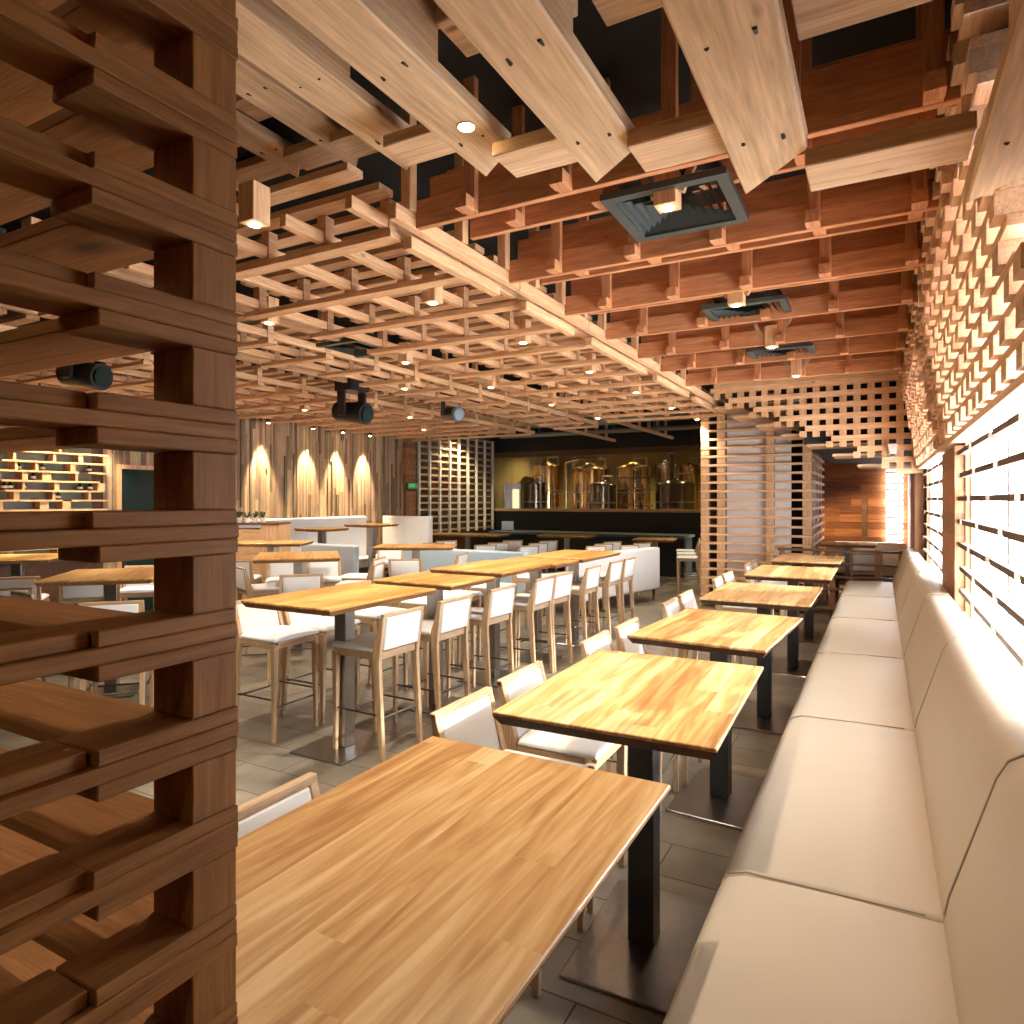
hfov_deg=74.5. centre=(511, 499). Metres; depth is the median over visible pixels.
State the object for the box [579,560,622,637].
bar stool
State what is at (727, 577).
counter stool
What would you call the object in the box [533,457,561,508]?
tank
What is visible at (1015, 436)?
window
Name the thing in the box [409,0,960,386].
lattice
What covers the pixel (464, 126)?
recessed light
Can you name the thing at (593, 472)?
tank
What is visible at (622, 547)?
counter stool
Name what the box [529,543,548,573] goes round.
counter stool
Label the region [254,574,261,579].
seat cushion
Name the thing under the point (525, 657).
pedestal table
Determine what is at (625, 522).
wall
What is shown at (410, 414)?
block
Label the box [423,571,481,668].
bar stool
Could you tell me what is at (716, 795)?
pedestal table
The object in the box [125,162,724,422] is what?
lattice
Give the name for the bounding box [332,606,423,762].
bar stool
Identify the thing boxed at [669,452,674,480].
pipe
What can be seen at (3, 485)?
bottle
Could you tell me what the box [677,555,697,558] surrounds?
seat cushion
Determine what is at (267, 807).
chair
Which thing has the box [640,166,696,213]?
ceiling light
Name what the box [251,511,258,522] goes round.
herb pot
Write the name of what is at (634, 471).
ladder
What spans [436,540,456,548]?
counter stool
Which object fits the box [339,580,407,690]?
bar stool
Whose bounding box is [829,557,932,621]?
bench
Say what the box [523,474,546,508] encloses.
tank
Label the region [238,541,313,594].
pedestal table
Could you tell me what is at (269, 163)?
ceiling beam
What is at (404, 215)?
ceiling beam
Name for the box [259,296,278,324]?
light fixture
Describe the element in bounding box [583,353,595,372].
ceiling light
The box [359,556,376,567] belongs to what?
seat cushion
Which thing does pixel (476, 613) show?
seat cushion
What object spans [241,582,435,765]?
pedestal table
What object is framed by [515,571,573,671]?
bar stool
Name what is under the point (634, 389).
block
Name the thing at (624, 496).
tank
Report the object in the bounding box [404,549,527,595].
bench
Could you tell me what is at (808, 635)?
pedestal table
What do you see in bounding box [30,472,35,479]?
bottle
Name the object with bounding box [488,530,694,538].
countertop
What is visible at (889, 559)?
bench
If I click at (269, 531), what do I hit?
cabinet
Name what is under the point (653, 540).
pedestal table
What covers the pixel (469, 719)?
chair
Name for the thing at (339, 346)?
ceiling vent
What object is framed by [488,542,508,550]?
counter stool
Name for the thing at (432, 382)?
lattice
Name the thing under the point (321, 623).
seat cushion
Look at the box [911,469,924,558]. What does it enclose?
trim
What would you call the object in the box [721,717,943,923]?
seat cushion
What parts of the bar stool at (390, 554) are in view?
backrest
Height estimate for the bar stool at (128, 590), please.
0.959 m
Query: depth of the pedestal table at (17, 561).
7.54 m
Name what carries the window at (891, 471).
in the wall at (845, 485)
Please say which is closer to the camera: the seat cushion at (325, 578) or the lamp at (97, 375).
the lamp at (97, 375)
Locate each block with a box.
[21,216,41,227]
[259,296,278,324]
[299,397,309,410]
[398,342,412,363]
[398,373,409,389]
[405,405,413,417]
[420,420,427,429]
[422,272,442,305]
[485,375,496,387]
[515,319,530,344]
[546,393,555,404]
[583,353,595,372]
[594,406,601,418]
[631,377,641,392]
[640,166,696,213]
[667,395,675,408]
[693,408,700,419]
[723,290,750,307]
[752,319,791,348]
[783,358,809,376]
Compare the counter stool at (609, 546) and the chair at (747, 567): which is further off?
the counter stool at (609, 546)
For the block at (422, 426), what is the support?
attached to the lattice at (262, 390)
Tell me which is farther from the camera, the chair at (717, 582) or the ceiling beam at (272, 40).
the chair at (717, 582)
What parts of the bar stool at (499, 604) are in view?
leg, leg, leg, backrest, rail, leg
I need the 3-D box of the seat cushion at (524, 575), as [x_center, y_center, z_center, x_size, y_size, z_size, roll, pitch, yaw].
[0.321,0.977,8.659,0.364,0.040,0.418,0,0,27]
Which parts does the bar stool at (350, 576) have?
leg, rail, backrest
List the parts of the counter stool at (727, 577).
rail, backrest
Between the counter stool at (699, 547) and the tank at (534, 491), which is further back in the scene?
the tank at (534, 491)
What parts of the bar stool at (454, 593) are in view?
leg, leg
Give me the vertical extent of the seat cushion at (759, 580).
0.040 m
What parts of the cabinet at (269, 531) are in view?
panel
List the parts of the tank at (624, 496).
lid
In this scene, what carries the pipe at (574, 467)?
attached to the wall at (506, 470)
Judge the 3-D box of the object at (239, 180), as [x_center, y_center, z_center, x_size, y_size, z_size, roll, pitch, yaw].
[-2.893,-2.107,2.047,0.200,0.267,5.216,0,0,29]
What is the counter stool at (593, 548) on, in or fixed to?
on the floor
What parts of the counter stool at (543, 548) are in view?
backrest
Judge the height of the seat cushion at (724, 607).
0.040 m
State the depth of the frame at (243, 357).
8.51 m
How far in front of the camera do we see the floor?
4.64 m
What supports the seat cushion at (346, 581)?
on the bar stool at (377, 569)
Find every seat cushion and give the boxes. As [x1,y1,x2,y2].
[41,593,48,599]
[120,585,153,593]
[240,625,318,642]
[251,583,278,590]
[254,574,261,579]
[265,577,278,582]
[290,616,359,631]
[323,576,341,581]
[332,632,376,651]
[335,580,365,585]
[340,573,367,578]
[355,606,404,618]
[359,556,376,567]
[401,596,452,605]
[421,619,433,634]
[443,590,481,597]
[470,607,483,619]
[471,583,516,588]
[503,749,587,767]
[514,596,528,605]
[515,591,530,596]
[517,573,554,578]
[518,729,613,759]
[571,583,580,590]
[579,577,604,582]
[600,572,606,576]
[662,875,958,1023]
[676,549,694,551]
[676,552,695,554]
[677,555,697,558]
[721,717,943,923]
[723,605,756,609]
[755,582,786,584]
[759,580,786,582]
[787,652,914,731]
[815,618,903,658]
[829,596,897,621]
[835,564,897,575]
[839,581,894,597]
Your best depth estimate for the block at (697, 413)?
10.65 m
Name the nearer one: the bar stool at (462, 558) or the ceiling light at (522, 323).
the ceiling light at (522, 323)
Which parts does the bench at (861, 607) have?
backrest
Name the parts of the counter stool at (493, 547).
backrest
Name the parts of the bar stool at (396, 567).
leg, rail, backrest, leg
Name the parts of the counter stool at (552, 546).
backrest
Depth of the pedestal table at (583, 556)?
8.07 m
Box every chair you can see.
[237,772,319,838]
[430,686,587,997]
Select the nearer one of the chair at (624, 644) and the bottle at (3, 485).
the chair at (624, 644)
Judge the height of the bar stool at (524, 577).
0.959 m
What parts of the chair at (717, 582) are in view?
rail, leg, backrest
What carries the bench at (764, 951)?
on the floor
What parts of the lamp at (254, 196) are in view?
bulb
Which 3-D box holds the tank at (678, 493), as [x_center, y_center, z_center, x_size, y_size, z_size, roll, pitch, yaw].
[4.287,0.496,17.700,1.019,2.408,1.019,0,0,29]
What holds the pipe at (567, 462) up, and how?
attached to the tank at (602, 494)
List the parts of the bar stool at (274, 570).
leg, backrest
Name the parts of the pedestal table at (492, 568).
plate, post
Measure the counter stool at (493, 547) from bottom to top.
0.904 m
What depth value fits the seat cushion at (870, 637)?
5.08 m
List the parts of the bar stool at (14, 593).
backrest, rail, leg, leg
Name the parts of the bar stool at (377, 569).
leg, backrest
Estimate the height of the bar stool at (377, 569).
0.959 m
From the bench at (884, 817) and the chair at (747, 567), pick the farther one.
the chair at (747, 567)
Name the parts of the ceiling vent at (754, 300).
plate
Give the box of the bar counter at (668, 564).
[488,530,694,577]
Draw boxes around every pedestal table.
[0,553,58,576]
[34,567,153,697]
[235,736,670,1023]
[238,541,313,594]
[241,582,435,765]
[252,551,339,649]
[294,527,348,543]
[344,523,398,571]
[372,544,456,558]
[373,572,494,713]
[429,560,551,687]
[433,532,510,549]
[492,649,763,1014]
[496,557,578,664]
[522,549,620,646]
[536,534,596,570]
[627,608,802,829]
[632,537,676,585]
[699,582,822,734]
[744,565,837,677]
[770,554,844,643]
[819,541,876,605]
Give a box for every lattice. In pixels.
[0,308,534,441]
[38,312,598,429]
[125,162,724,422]
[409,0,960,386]
[898,0,1023,694]
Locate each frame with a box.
[0,303,615,441]
[101,237,673,438]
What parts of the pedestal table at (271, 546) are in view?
post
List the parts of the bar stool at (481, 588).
leg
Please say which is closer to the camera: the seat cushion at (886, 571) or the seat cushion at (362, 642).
the seat cushion at (362, 642)
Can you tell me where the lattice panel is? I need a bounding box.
[710,370,922,473]
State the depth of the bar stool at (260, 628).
4.92 m
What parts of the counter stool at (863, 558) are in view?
leg, backrest, rail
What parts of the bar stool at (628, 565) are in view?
leg, leg, leg, backrest, leg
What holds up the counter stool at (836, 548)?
on the floor
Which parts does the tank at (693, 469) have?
lid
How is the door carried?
in the wall at (285, 469)
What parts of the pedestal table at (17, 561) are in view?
post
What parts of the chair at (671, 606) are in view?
leg, rail, backrest, leg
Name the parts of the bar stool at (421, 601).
leg, leg, leg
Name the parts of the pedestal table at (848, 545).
post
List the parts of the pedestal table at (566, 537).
post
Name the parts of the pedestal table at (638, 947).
plate, post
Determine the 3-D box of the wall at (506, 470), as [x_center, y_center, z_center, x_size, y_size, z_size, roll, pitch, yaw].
[3.430,-0.175,18.987,7.200,3.750,4.090,0,0,29]
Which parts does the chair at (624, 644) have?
leg, rail, backrest, leg, leg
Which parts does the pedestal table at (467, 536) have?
post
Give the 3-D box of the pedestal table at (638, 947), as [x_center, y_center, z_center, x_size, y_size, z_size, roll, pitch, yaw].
[0.509,1.210,2.599,0.745,0.980,1.080,0,0,27]
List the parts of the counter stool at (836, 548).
leg, backrest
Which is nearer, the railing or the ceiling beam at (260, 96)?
the ceiling beam at (260, 96)
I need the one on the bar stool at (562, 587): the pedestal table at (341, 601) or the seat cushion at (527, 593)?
the seat cushion at (527, 593)
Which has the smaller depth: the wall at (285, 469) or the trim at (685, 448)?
the wall at (285, 469)
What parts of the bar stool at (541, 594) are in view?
leg, leg, rail, backrest, leg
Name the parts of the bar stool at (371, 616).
rail, leg, leg, leg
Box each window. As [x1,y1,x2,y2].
[886,471,902,540]
[930,458,941,579]
[972,403,1023,686]
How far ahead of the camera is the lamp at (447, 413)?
9.37 m
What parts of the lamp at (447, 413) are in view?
yoke arm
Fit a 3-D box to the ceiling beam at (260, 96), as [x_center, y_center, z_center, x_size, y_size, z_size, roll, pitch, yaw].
[-2.111,-1.907,1.496,0.580,0.267,5.000,0,0,29]
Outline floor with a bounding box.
[0,570,1007,1023]
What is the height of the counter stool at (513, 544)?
0.904 m
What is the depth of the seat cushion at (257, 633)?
4.88 m
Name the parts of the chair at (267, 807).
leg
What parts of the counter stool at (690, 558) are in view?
leg, leg, leg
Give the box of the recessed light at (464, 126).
[456,121,475,132]
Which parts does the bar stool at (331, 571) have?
leg, backrest, leg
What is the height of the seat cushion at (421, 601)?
0.040 m
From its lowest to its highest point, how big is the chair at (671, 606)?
0.904 m
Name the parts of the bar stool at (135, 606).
leg, leg, rail, backrest, leg, leg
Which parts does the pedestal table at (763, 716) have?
plate, post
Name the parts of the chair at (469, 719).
leg, rail, backrest, leg, leg, leg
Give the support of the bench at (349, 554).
on the floor
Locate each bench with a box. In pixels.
[239,516,384,572]
[301,543,358,587]
[367,516,432,577]
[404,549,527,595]
[548,547,659,601]
[662,758,1023,1023]
[721,638,1023,923]
[787,594,982,731]
[815,571,949,658]
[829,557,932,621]
[835,541,905,596]
[839,548,921,597]
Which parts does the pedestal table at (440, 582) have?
plate, post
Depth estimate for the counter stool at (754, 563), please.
8.66 m
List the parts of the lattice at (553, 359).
rail, rail, rail, rail, rail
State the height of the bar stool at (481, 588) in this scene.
0.959 m
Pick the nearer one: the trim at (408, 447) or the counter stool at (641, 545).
the counter stool at (641, 545)
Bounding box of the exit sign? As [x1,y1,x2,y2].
[406,483,416,488]
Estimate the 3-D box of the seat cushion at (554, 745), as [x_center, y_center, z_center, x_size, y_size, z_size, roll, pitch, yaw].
[0.283,1.047,3.020,0.364,0.040,0.418,0,0,28]
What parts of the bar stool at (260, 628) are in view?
leg, rail, backrest, leg, leg, leg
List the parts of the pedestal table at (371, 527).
post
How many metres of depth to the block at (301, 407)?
9.56 m
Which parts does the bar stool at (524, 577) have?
leg, leg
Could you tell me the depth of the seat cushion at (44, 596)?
6.84 m
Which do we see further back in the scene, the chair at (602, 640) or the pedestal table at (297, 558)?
the pedestal table at (297, 558)
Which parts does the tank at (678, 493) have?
lid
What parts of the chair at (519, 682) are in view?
leg, rail, backrest, leg, leg, leg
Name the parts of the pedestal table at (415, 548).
post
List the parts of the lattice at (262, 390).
rail, rail, rail, rail, rail, rail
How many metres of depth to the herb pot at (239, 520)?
9.83 m
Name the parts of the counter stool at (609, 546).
backrest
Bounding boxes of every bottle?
[1,481,6,489]
[7,482,12,489]
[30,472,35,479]
[39,463,44,470]
[55,492,60,499]
[77,483,82,489]
[86,465,91,471]
[87,483,92,490]
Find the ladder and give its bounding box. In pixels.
[618,468,652,508]
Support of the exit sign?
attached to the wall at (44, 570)
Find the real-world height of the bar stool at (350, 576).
0.959 m
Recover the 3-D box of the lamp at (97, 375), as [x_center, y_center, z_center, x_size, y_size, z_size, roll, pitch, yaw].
[-4.185,-1.554,6.595,0.504,0.972,0.380,0,0,21]
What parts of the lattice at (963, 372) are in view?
rail, rail, rail, rail, rail, rail, rail, rail, rail, rail, rail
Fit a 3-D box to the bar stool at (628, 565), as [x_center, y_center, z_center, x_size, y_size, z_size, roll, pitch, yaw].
[1.320,1.220,8.738,0.470,0.959,0.422,0,0,28]
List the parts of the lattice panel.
diagonal rail, rail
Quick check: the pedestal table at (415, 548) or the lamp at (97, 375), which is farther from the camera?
the pedestal table at (415, 548)
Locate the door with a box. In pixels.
[115,464,170,610]
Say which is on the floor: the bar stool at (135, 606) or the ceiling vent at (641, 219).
the bar stool at (135, 606)
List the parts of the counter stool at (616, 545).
backrest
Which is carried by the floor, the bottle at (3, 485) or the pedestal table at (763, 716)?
the pedestal table at (763, 716)
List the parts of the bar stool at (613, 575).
leg, leg, rail, backrest, leg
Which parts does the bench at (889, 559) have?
leg, seat frame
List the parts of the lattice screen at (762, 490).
panel, panel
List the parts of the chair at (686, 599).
leg, rail, backrest, leg, leg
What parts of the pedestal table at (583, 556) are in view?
plate, post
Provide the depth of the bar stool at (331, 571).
8.53 m
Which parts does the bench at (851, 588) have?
backrest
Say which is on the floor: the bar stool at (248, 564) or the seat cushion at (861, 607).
the bar stool at (248, 564)
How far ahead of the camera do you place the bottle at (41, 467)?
8.52 m
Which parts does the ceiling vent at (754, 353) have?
plate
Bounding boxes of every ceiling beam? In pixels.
[235,110,302,182]
[236,0,410,169]
[236,53,357,170]
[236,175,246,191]
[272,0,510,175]
[389,107,724,412]
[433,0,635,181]
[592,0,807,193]
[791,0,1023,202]
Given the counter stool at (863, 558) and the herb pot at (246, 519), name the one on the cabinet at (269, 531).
the herb pot at (246, 519)
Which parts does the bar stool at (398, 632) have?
leg, leg, leg, backrest, rail, leg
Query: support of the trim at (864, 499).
attached to the wall at (845, 485)
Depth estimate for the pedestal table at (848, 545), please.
10.83 m
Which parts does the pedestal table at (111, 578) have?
post, plate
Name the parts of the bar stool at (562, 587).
leg, leg, backrest, rail, leg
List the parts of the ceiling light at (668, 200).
bulb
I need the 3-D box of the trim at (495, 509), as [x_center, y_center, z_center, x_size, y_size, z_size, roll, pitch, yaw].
[2.030,0.265,17.314,5.850,0.070,0.230,0,0,29]
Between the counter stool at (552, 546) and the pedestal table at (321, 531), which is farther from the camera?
the counter stool at (552, 546)
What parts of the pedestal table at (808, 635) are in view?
post, plate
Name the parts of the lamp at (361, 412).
yoke arm, yoke arm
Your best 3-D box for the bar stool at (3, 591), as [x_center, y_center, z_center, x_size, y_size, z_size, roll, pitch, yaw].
[-4.374,1.220,5.876,0.422,0.959,0.470,0,0,-22]
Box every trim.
[402,430,415,515]
[494,445,700,457]
[494,508,700,512]
[862,497,866,541]
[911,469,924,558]
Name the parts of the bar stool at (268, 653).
leg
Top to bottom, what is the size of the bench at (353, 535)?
1.380 m
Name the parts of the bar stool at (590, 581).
leg, leg, rail, backrest, leg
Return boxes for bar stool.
[0,576,48,600]
[0,587,45,681]
[10,590,92,692]
[58,585,103,604]
[78,600,153,706]
[120,565,154,609]
[234,595,318,743]
[236,560,262,597]
[236,566,278,656]
[242,643,273,684]
[265,563,292,595]
[279,574,322,642]
[280,588,359,723]
[306,558,341,585]
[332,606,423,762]
[335,562,383,625]
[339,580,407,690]
[340,556,385,605]
[377,550,403,567]
[388,559,424,618]
[392,572,454,670]
[392,595,472,722]
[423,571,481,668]
[427,552,468,589]
[446,584,515,697]
[466,583,516,642]
[500,575,554,672]
[512,556,554,635]
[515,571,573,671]
[553,565,600,643]
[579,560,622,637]
[592,557,635,631]
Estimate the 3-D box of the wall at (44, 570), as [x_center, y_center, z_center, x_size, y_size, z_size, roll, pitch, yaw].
[-5.202,-0.175,10.310,0.119,3.750,19.100,0,0,29]
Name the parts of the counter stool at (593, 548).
backrest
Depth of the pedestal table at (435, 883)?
1.27 m
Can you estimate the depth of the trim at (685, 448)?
17.05 m
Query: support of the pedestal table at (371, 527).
on the floor
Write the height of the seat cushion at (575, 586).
0.040 m
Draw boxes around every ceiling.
[0,0,951,419]
[804,381,910,464]
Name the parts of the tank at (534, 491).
lid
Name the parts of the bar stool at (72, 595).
leg, backrest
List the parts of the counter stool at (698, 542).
leg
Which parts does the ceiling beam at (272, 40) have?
edge rail, edge rail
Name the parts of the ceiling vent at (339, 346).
plate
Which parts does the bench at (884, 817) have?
backrest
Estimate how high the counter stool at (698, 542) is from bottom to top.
0.904 m
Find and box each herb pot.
[237,511,242,522]
[242,512,250,522]
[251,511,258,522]
[258,511,265,522]
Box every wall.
[0,357,491,604]
[102,389,402,577]
[492,418,701,571]
[494,451,706,509]
[794,410,907,567]
[907,422,1007,671]
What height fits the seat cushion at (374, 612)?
0.040 m
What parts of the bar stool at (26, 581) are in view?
backrest, rail, leg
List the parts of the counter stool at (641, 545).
backrest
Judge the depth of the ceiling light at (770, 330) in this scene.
5.69 m
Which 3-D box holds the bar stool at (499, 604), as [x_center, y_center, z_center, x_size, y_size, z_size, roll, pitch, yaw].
[-0.268,1.220,5.833,0.470,0.959,0.422,0,0,30]
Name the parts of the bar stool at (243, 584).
leg, backrest, leg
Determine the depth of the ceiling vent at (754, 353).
6.17 m
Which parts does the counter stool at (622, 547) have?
rail, backrest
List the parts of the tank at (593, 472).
lid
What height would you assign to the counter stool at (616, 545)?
0.904 m
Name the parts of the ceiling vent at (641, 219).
plate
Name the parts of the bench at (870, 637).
backrest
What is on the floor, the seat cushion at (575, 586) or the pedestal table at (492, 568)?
the pedestal table at (492, 568)
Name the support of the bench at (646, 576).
on the floor
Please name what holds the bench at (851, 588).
on the floor
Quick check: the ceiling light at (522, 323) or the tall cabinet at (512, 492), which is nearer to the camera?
the ceiling light at (522, 323)
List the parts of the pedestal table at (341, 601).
plate, post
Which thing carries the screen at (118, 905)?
on the floor
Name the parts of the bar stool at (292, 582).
leg, rail, backrest, leg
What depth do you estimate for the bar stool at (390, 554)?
10.80 m
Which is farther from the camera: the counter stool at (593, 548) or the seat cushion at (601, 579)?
the counter stool at (593, 548)
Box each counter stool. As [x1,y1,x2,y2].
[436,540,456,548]
[474,544,496,550]
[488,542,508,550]
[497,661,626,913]
[503,540,522,551]
[517,545,539,554]
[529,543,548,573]
[539,540,557,573]
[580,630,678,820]
[585,545,605,550]
[594,543,613,550]
[603,541,621,550]
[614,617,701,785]
[619,545,638,595]
[633,542,651,590]
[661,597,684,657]
[676,538,699,582]
[676,541,700,587]
[677,549,701,592]
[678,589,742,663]
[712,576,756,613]
[722,571,773,655]
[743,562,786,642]
[751,559,786,612]
[824,547,852,599]
[849,553,882,581]
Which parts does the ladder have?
rail, guard rail, guard rail, guard rail, rail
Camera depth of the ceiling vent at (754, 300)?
4.80 m
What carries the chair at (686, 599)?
on the floor
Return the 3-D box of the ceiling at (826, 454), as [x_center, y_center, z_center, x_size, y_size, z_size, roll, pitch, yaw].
[5.689,-1.360,10.805,1.315,1.280,5.780,0,0,29]
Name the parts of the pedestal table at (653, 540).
post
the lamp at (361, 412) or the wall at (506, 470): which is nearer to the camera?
the lamp at (361, 412)
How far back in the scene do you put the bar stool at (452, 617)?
5.12 m
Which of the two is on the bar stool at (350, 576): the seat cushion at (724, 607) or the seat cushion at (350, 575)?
the seat cushion at (350, 575)
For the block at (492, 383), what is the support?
attached to the lattice at (553, 359)
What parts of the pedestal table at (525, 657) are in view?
post, plate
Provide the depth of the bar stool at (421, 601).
6.50 m
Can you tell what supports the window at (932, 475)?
in the wall at (988, 450)
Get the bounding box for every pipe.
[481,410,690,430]
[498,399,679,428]
[500,406,700,438]
[564,456,600,508]
[571,456,583,508]
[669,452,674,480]
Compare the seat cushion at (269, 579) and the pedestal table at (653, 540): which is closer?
the seat cushion at (269, 579)
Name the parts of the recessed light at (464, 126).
bulb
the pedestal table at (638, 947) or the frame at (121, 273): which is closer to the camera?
the pedestal table at (638, 947)
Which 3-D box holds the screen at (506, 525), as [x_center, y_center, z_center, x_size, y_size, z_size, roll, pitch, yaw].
[-0.110,0.659,17.099,0.300,0.240,0.120,0,0,6]
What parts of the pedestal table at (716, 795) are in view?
plate, post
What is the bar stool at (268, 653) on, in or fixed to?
on the floor
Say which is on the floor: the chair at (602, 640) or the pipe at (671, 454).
the chair at (602, 640)
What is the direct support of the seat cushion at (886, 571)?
on the bench at (889, 559)
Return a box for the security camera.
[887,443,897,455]
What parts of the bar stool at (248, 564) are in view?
backrest, rail, leg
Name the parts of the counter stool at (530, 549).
backrest, rail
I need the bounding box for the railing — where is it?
[777,547,902,618]
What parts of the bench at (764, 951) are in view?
backrest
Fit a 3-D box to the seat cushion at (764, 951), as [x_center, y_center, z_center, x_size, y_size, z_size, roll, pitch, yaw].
[0.483,1.141,1.098,0.605,0.198,1.569,0,0,29]
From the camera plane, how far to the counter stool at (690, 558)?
12.25 m
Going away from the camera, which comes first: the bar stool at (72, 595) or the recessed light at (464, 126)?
the recessed light at (464, 126)
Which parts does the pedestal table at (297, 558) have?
post, plate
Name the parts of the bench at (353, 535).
backrest, seat frame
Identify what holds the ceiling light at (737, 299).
attached to the lattice at (844, 258)
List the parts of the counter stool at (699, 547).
leg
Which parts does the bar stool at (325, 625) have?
leg, backrest, leg, leg, leg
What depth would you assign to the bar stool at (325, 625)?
5.28 m
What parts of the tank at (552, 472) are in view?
lid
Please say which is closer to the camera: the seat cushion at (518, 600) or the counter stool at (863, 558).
the seat cushion at (518, 600)
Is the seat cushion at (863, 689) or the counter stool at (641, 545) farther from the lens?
the counter stool at (641, 545)
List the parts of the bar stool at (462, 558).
backrest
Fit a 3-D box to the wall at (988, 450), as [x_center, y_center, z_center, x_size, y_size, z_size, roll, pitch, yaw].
[3.429,-0.175,5.135,0.150,3.750,18.300,0,0,29]
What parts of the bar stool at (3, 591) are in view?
backrest, rail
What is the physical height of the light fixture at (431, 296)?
0.184 m
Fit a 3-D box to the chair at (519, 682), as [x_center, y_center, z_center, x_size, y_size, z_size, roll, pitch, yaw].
[0.236,1.248,3.045,0.470,0.904,0.422,0,0,28]
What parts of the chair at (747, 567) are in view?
leg, backrest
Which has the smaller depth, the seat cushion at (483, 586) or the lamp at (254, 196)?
the lamp at (254, 196)
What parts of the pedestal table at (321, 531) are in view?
post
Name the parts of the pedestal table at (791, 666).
plate, post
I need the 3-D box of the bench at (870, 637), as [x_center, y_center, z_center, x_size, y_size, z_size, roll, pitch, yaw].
[2.832,1.148,5.179,0.810,1.104,1.574,0,0,29]
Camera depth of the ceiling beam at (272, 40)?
2.50 m
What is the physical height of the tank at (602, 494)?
2.374 m
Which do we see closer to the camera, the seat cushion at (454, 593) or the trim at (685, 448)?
the seat cushion at (454, 593)
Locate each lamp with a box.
[56,361,112,389]
[239,179,269,229]
[331,378,373,424]
[440,355,464,421]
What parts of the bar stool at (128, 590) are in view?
rail, backrest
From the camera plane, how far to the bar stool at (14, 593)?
5.43 m
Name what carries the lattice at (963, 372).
attached to the wall at (988, 450)
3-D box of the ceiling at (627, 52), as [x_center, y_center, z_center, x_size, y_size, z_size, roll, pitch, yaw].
[-0.069,-2.100,10.295,14.000,0.100,24.000,0,0,29]
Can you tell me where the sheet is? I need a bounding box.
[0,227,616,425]
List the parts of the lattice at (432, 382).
rail, rail, rail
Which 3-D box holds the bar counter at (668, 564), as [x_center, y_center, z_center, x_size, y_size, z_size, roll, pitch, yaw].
[1.778,1.240,16.123,4.950,0.920,0.900,0,0,29]
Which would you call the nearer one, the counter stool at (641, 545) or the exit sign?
the counter stool at (641, 545)
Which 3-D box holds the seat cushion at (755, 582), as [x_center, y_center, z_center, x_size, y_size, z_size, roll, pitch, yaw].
[3.180,1.047,8.280,0.364,0.040,0.418,0,0,28]
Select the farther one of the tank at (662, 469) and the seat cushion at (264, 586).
the tank at (662, 469)
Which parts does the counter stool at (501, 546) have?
rail, backrest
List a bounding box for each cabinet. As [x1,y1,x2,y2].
[232,522,290,599]
[504,484,520,507]
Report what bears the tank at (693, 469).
on the floor
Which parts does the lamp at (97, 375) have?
yoke arm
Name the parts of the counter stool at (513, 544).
rail, backrest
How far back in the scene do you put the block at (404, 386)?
7.71 m
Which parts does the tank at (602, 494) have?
lid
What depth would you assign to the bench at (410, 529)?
13.84 m
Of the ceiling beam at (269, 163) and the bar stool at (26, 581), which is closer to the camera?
the ceiling beam at (269, 163)
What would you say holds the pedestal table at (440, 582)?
on the floor
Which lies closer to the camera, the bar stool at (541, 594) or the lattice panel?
the bar stool at (541, 594)
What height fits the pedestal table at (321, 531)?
1.240 m
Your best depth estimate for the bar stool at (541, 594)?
6.44 m
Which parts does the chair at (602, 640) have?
leg, rail, backrest, leg, leg, leg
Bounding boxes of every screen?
[0,0,238,1023]
[412,432,493,549]
[502,521,513,530]
[701,393,823,610]
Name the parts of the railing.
post, rail, rail, post, rail, rail, rail, post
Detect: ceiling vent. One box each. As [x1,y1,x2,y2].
[316,333,393,357]
[600,160,748,242]
[701,288,791,326]
[746,341,815,358]
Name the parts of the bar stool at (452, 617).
leg, leg, leg, backrest, rail, leg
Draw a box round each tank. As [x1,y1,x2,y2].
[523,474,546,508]
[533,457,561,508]
[572,458,610,508]
[589,475,615,508]
[616,457,650,508]
[655,456,675,508]
[655,473,694,509]
[678,458,700,509]
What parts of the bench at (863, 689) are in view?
backrest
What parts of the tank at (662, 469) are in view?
lid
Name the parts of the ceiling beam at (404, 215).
post, rail, rail, post, post, post, rail, rail, post, post, rail, rail, post, post, rail, rail, post, rail, rail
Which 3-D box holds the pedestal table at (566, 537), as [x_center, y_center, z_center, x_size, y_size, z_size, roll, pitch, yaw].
[1.136,1.210,13.900,1.100,0.980,0.700,0,0,20]

